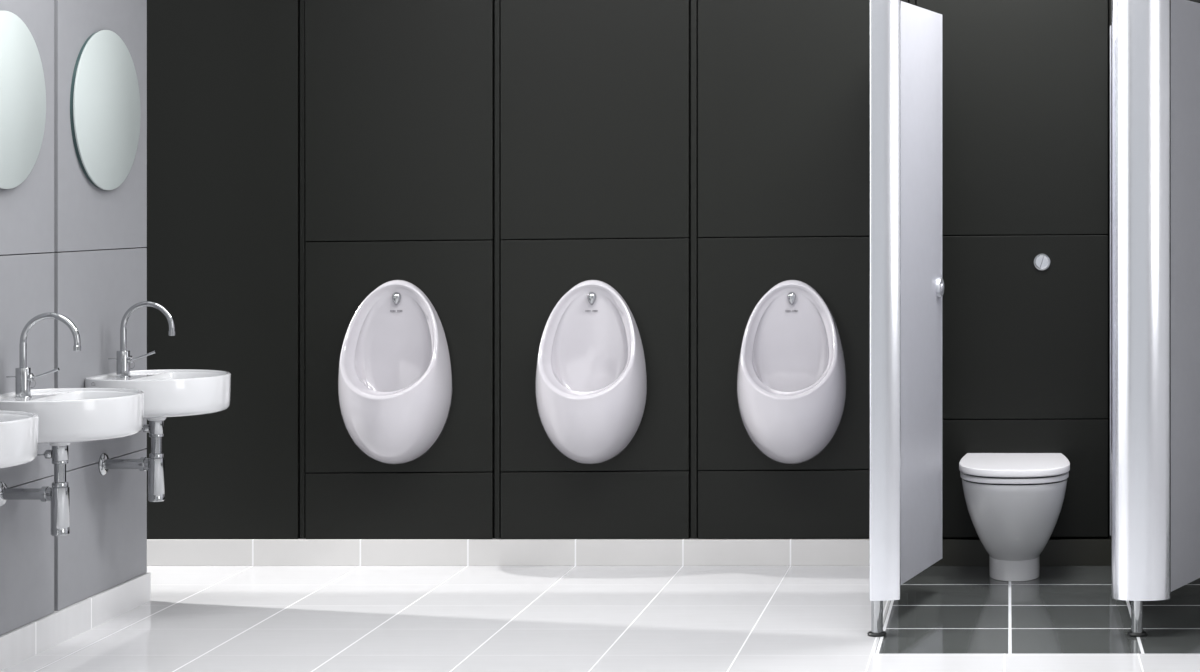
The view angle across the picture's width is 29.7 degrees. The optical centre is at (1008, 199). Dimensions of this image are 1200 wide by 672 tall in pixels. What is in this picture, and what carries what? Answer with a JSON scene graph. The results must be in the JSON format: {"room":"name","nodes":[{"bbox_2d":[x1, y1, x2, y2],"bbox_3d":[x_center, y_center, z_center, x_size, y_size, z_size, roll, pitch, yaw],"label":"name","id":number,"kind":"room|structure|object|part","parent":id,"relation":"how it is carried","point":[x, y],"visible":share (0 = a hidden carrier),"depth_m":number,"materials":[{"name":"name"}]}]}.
{"room":"public restroom","nodes":[
{"label":"public restroom","id":0,"kind":"room"},
{"bbox_2d":[0,0,146,634],"bbox_3d":[-3.006,-0.080,3.247,0.125,2.900,8.493,0,0,0],"label":"wall","id":1,"kind":"structure","parent":0,"point":[70,246],"depth_m":6.87,"materials":[{"name":"grey"}]},
{"bbox_2d":[0,410,38,468],"bbox_3d":[-2.742,0.641,5.700,0.402,0.148,0.452,0,0,0],"label":"basin","id":2,"kind":"object","parent":1,"relation":"attached to","point":[18,429],"visible":1,"depth_m":5.66,"materials":[{"name":"white ceramic"}]},
{"bbox_2d":[0,11,45,188],"bbox_3d":[-2.934,-0.292,6.410,0.018,0.520,0.520,0,0,0],"label":"wall mirror","id":3,"kind":"object","parent":1,"relation":"attached to","point":[22,81],"visible":1,"depth_m":6.48,"materials":[{"name":"grey mirror"}]},
{"bbox_3d":[-2.953,-0.685,6.420,0.020,1.690,0.694,0,0,0],"label":"panel","id":4,"kind":"part","parent":1,"relation":"part of","materials":[{"name":"grey laminate"}]},
{"bbox_3d":[-2.953,0.505,6.420,0.020,0.684,0.694,0,0,0],"label":"panel","id":5,"kind":"part","parent":1,"relation":"part of","materials":[{"name":"grey laminate"}]},
{"bbox_3d":[-2.953,1.060,6.420,0.020,0.421,0.694,0,0,0],"label":"panel","id":6,"kind":"part","parent":1,"relation":"part of","materials":[{"name":"grey laminate"}]},
{"bbox_2d":[0,388,143,445],"bbox_3d":[-2.742,0.641,6.405,0.402,0.148,0.452,0,0,0],"label":"basin","id":7,"kind":"object","parent":1,"relation":"attached to","point":[66,416],"visible":0.91,"depth_m":6.27,"materials":[{"name":"white ceramic"}]},
{"bbox_2d":[0,445,69,535],"bbox_3d":[-2.843,0.846,6.405,0.200,0.264,0.072,0,0,0],"label":"trap","id":8,"kind":"object","parent":7,"relation":"attached to","point":[58,494],"visible":1,"depth_m":6.39,"materials":[{"name":"silver metal"}]},
{"bbox_3d":[-2.864,0.858,6.405,0.150,0.045,0.045,0,0,0],"label":"outlet arm","id":9,"kind":"part","parent":8,"relation":"part of","materials":[{"name":"silver metal"}]},
{"bbox_3d":[-2.824,0.742,6.405,0.066,0.026,0.026,0,0,0],"label":"pop rod","id":10,"kind":"part","parent":8,"relation":"part of","materials":[{"name":"silver metal"}]},
{"bbox_2d":[51,486,69,535],"bbox_3d":[-2.769,0.907,6.405,0.051,0.142,0.051,0,0,0],"label":"bottle","id":11,"kind":"object","parent":8,"relation":"on","point":[60,495],"depth_m":6.38,"materials":[{"name":"silver metal"}]},
{"bbox_2d":[6,312,80,397],"bbox_3d":[-2.817,0.452,6.405,0.216,0.248,0.047,0,0,0],"label":"mixer tap","id":12,"kind":"object","parent":7,"relation":"on","point":[23,376],"visible":1,"depth_m":6.40,"materials":[{"name":"silver metal"}]},
{"bbox_2d":[14,367,31,397],"bbox_3d":[-2.877,0.532,6.405,0.047,0.087,0.047,0,0,0],"label":"tap","id":13,"kind":"object","parent":12,"relation":"on","point":[23,375],"depth_m":6.39,"materials":[{"name":"silver metal"}]},
{"bbox_3d":[-2.812,0.505,6.405,0.080,0.032,0.009,0,0,0],"label":"lever","id":14,"kind":"part","parent":12,"relation":"part of","materials":[{"name":"silver metal"}]},
{"bbox_3d":[-2.798,0.409,6.405,0.177,0.162,0.020,0,0,0],"label":"spout","id":15,"kind":"part","parent":12,"relation":"part of","materials":[{"name":"silver metal"}]},
{"bbox_2d":[0,572,150,670],"bbox_3d":[-2.948,1.321,3.251,0.030,0.098,8.501,0,0,0],"label":"baseboard","id":16,"kind":"structure","parent":1,"relation":"attached to","point":[26,641],"depth_m":6.87,"materials":[{"name":"grey tile"}]},
{"bbox_3d":[-2.953,1.060,7.143,0.020,0.421,0.700,0,0,0],"label":"panel","id":17,"kind":"part","parent":1,"relation":"part of","materials":[{"name":"grey laminate"}]},
{"bbox_3d":[-2.953,-0.685,7.143,0.020,1.690,0.700,0,0,0],"label":"panel","id":18,"kind":"part","parent":1,"relation":"part of","materials":[{"name":"grey laminate"}]},
{"bbox_3d":[-2.953,0.505,7.143,0.020,0.684,0.700,0,0,0],"label":"panel","id":19,"kind":"part","parent":1,"relation":"part of","materials":[{"name":"grey laminate"}]},
{"bbox_2d":[70,30,140,189],"bbox_3d":[-2.934,-0.292,7.135,0.018,0.520,0.520,0,0,0],"label":"wall mirror","id":20,"kind":"object","parent":1,"relation":"attached to","point":[105,111],"visible":1,"depth_m":7.10,"materials":[{"name":"grey mirror"}]},
{"bbox_2d":[85,369,230,420],"bbox_3d":[-2.742,0.641,7.130,0.402,0.148,0.452,0,0,0],"label":"basin","id":21,"kind":"object","parent":1,"relation":"attached to","point":[167,392],"visible":0.85,"depth_m":6.99,"materials":[{"name":"white ceramic"}]},
{"bbox_2d":[98,420,164,501],"bbox_3d":[-2.843,0.846,7.130,0.200,0.264,0.072,0,0,0],"label":"trap","id":22,"kind":"object","parent":21,"relation":"attached to","point":[155,464],"visible":1,"depth_m":7.11,"materials":[{"name":"silver metal"}]},
{"bbox_3d":[-2.864,0.858,7.130,0.150,0.045,0.045,0,0,0],"label":"outlet arm","id":23,"kind":"part","parent":22,"relation":"part of","materials":[{"name":"silver metal"}]},
{"bbox_3d":[-2.824,0.742,7.130,0.066,0.026,0.026,0,0,0],"label":"pop rod","id":24,"kind":"part","parent":22,"relation":"part of","materials":[{"name":"silver metal"}]},
{"bbox_2d":[148,457,164,501],"bbox_3d":[-2.769,0.907,7.130,0.051,0.142,0.051,0,0,0],"label":"bottle","id":25,"kind":"object","parent":22,"relation":"on","point":[156,465],"depth_m":7.11,"materials":[{"name":"silver metal"}]},
{"bbox_2d":[108,301,174,377],"bbox_3d":[-2.817,0.452,7.130,0.216,0.248,0.047,0,0,0],"label":"mixer tap","id":26,"kind":"object","parent":21,"relation":"on","point":[123,359],"visible":1,"depth_m":7.12,"materials":[{"name":"silver metal"}]},
{"bbox_2d":[116,350,130,377],"bbox_3d":[-2.877,0.532,7.130,0.047,0.087,0.047,0,0,0],"label":"tap","id":27,"kind":"object","parent":26,"relation":"on","point":[123,358],"depth_m":7.11,"materials":[{"name":"silver metal"}]},
{"bbox_3d":[-2.812,0.505,7.130,0.080,0.032,0.009,0,0,0],"label":"lever","id":28,"kind":"part","parent":26,"relation":"part of","materials":[{"name":"silver metal"}]},
{"bbox_3d":[-2.798,0.409,7.130,0.177,0.162,0.020,0,0,0],"label":"spout","id":29,"kind":"part","parent":26,"relation":"part of","materials":[{"name":"silver metal"}]},
{"bbox_2d":[0,566,1199,671],"bbox_3d":[-1.150,1.395,3.658,7.700,0.050,9.316,0,0,0],"label":"floor","id":30,"kind":"structure","parent":0,"point":[196,618],"depth_m":7.10,"materials":[{"name":"white tile"}]},
{"bbox_2d":[867,0,900,636],"bbox_3d":[-0.394,0.325,6.894,0.104,2.090,0.088,0,0,0],"label":"pilaster","id":31,"kind":"object","parent":30,"relation":"on","point":[884,15],"visible":1,"depth_m":6.85,"materials":[{"name":"silver metal"}]},
{"bbox_3d":[-0.415,1.306,6.908,0.037,0.117,0.037,0,0,0],"label":"leg","id":32,"kind":"part","parent":31,"relation":"part of","materials":[{"name":"silver metal"}]},
{"bbox_2d":[901,1,943,584],"bbox_3d":[-0.315,0.302,7.298,0.040,1.898,0.737,0,0,12],"label":"door","id":33,"kind":"structure","parent":31,"relation":"attached to","point":[922,283],"depth_m":7.36,"materials":[{"name":"white laminate"}]},
{"bbox_2d":[959,453,1069,580],"bbox_3d":[0.020,1.159,7.964,0.401,0.422,0.524,0,0,0],"label":"toilet","id":34,"kind":"object","parent":30,"relation":"on","point":[1014,501],"visible":1,"depth_m":7.79,"materials":[{"name":"white ceramic"}]},
{"bbox_3d":[0.020,0.989,7.967,0.392,0.018,0.518,0,0,0],"label":"seat","id":35,"kind":"part","parent":34,"relation":"part of","materials":[{"name":"white plastic"}]},
{"bbox_3d":[0.020,0.961,7.964,0.401,0.026,0.524,0,0,0],"label":"lid","id":36,"kind":"part","parent":34,"relation":"part of","materials":[{"name":"white plastic"}]},
{"bbox_3d":[0.020,1.150,7.970,0.383,0.292,0.512,0,0,0],"label":"bowl","id":37,"kind":"part","parent":34,"relation":"part of","materials":[{"name":"white ceramic"}]},
{"bbox_2d":[1111,0,1170,636],"bbox_3d":[0.416,0.325,6.894,0.185,2.090,0.088,0,0,0],"label":"pilaster","id":38,"kind":"object","parent":30,"relation":"on","point":[1140,29],"visible":1,"depth_m":6.86,"materials":[{"name":"silver metal"}]},
{"bbox_3d":[0.403,1.306,6.908,0.037,0.117,0.037,0,0,0],"label":"leg","id":39,"kind":"part","parent":38,"relation":"part of","materials":[{"name":"silver metal"}]},
{"bbox_2d":[1171,0,1199,591],"bbox_3d":[0.620,0.300,7.265,0.023,1.902,0.714,0,0,24],"label":"door","id":40,"kind":"structure","parent":38,"relation":"attached to","point":[1185,14],"depth_m":7.12,"materials":[{"name":"grey laminate"}]},
{"bbox_2d":[141,0,1199,538],"bbox_3d":[-0.800,-0.080,8.291,7.000,2.900,0.130,0,0,0],"label":"wall","id":41,"kind":"structure","parent":0,"point":[692,160],"depth_m":8.23,"materials":[{"name":"black laminate"}]},
{"bbox_3d":[-3.483,-0.121,8.235,1.634,2.793,0.018,0,0,0],"label":"panel","id":42,"kind":"part","parent":41,"relation":"part of","materials":[{"name":"grey laminate"}]},
{"bbox_2d":[338,280,451,463],"bbox_3d":[-2.290,0.643,8.101,0.407,0.689,0.250,0,0,0],"label":"urinal","id":43,"kind":"object","parent":41,"relation":"attached to","point":[395,372],"visible":1,"depth_m":8.16,"materials":[{"name":"white ceramic"}]},
{"bbox_3d":[-2.286,1.149,8.235,0.701,0.254,0.018,0,0,0],"label":"panel","id":44,"kind":"part","parent":41,"relation":"part of","materials":[{"name":"grey laminate"}]},
{"bbox_3d":[-2.286,0.587,8.235,0.701,0.870,0.018,0,0,0],"label":"panel","id":45,"kind":"part","parent":41,"relation":"part of","materials":[{"name":"grey laminate"}]},
{"bbox_3d":[-2.286,-0.682,8.235,0.701,1.672,0.018,0,0,0],"label":"panel","id":46,"kind":"part","parent":41,"relation":"part of","materials":[{"name":"grey laminate"}]},
{"bbox_2d":[535,280,646,463],"bbox_3d":[-1.560,0.643,8.101,0.407,0.689,0.250,0,0,0],"label":"urinal","id":47,"kind":"object","parent":41,"relation":"attached to","point":[591,380],"visible":1,"depth_m":8.15,"materials":[{"name":"white ceramic"}]},
{"bbox_3d":[-1.553,1.145,8.235,0.705,0.255,0.018,0,0,0],"label":"panel","id":48,"kind":"part","parent":41,"relation":"part of","materials":[{"name":"grey laminate"}]},
{"bbox_3d":[-1.553,0.581,8.235,0.705,0.873,0.018,0,0,0],"label":"panel","id":49,"kind":"part","parent":41,"relation":"part of","materials":[{"name":"grey laminate"}]},
{"bbox_3d":[-1.553,-0.685,8.235,0.705,1.665,0.018,0,0,0],"label":"panel","id":50,"kind":"part","parent":41,"relation":"part of","materials":[{"name":"grey laminate"}]},
{"bbox_2d":[147,539,1110,565],"bbox_3d":[-0.850,1.321,8.231,6.900,0.098,0.030,0,0,0],"label":"baseboard","id":51,"kind":"structure","parent":41,"relation":"attached to","point":[160,552],"depth_m":8.22,"materials":[{"name":"white tile"}]},
{"bbox_3d":[-0.773,1.141,8.235,0.786,0.256,0.018,0,0,0],"label":"panel","id":52,"kind":"part","parent":41,"relation":"part of","materials":[{"name":"grey laminate"}]},
{"bbox_3d":[-0.773,0.575,8.235,0.786,0.876,0.018,0,0,0],"label":"panel","id":53,"kind":"part","parent":41,"relation":"part of","materials":[{"name":"grey laminate"}]},
{"bbox_2d":[737,280,846,463],"bbox_3d":[-0.812,0.643,8.101,0.407,0.689,0.250,0,0,0],"label":"urinal","id":54,"kind":"object","parent":41,"relation":"attached to","point":[792,384],"visible":1,"depth_m":8.15,"materials":[{"name":"white ceramic"}]},
{"bbox_3d":[-0.773,-0.689,8.235,0.786,1.657,0.018,0,0,0],"label":"panel","id":55,"kind":"part","parent":41,"relation":"part of","materials":[{"name":"grey laminate"}]},
{"bbox_3d":[0.012,-0.693,8.235,0.717,1.650,0.018,0,0,0],"label":"panel","id":56,"kind":"part","parent":41,"relation":"part of","materials":[{"name":"grey laminate"}]},
{"bbox_3d":[0.012,1.044,8.235,0.717,0.442,0.018,0,0,0],"label":"panel","id":57,"kind":"part","parent":41,"relation":"part of","materials":[{"name":"grey laminate"}]},
{"bbox_3d":[0.012,0.477,8.235,0.717,0.689,0.018,0,0,0],"label":"panel","id":58,"kind":"part","parent":41,"relation":"part of","materials":[{"name":"grey laminate"}]},
{"bbox_2d":[1033,253,1050,270],"bbox_3d":[0.124,0.232,8.220,0.066,0.066,0.013,0,0,0],"label":"button","id":59,"kind":"object","parent":41,"relation":"attached to","point":[1041,261],"visible":1,"depth_m":8.22,"materials":[{"name":"silver metal"}]},
{"bbox_3d":[0.114,0.232,8.219,0.032,0.048,0.009,0,0,0],"label":"push plate","id":60,"kind":"part","parent":59,"relation":"part of","materials":[{"name":"silver metal"}]},
{"bbox_3d":[0.133,0.233,8.220,0.032,0.048,0.006,0,0,0],"label":"push plate","id":61,"kind":"part","parent":59,"relation":"part of","materials":[{"name":"silver metal"}]},
{"bbox_2d":[1110,26,1110,534],"bbox_3d":[0.389,0.300,7.578,0.024,1.901,1.276,0,0,0],"label":"wall","id":62,"kind":"structure","parent":41,"relation":"attached to","point":[1110,26],"depth_m":8.19,"materials":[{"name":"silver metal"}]}
]}

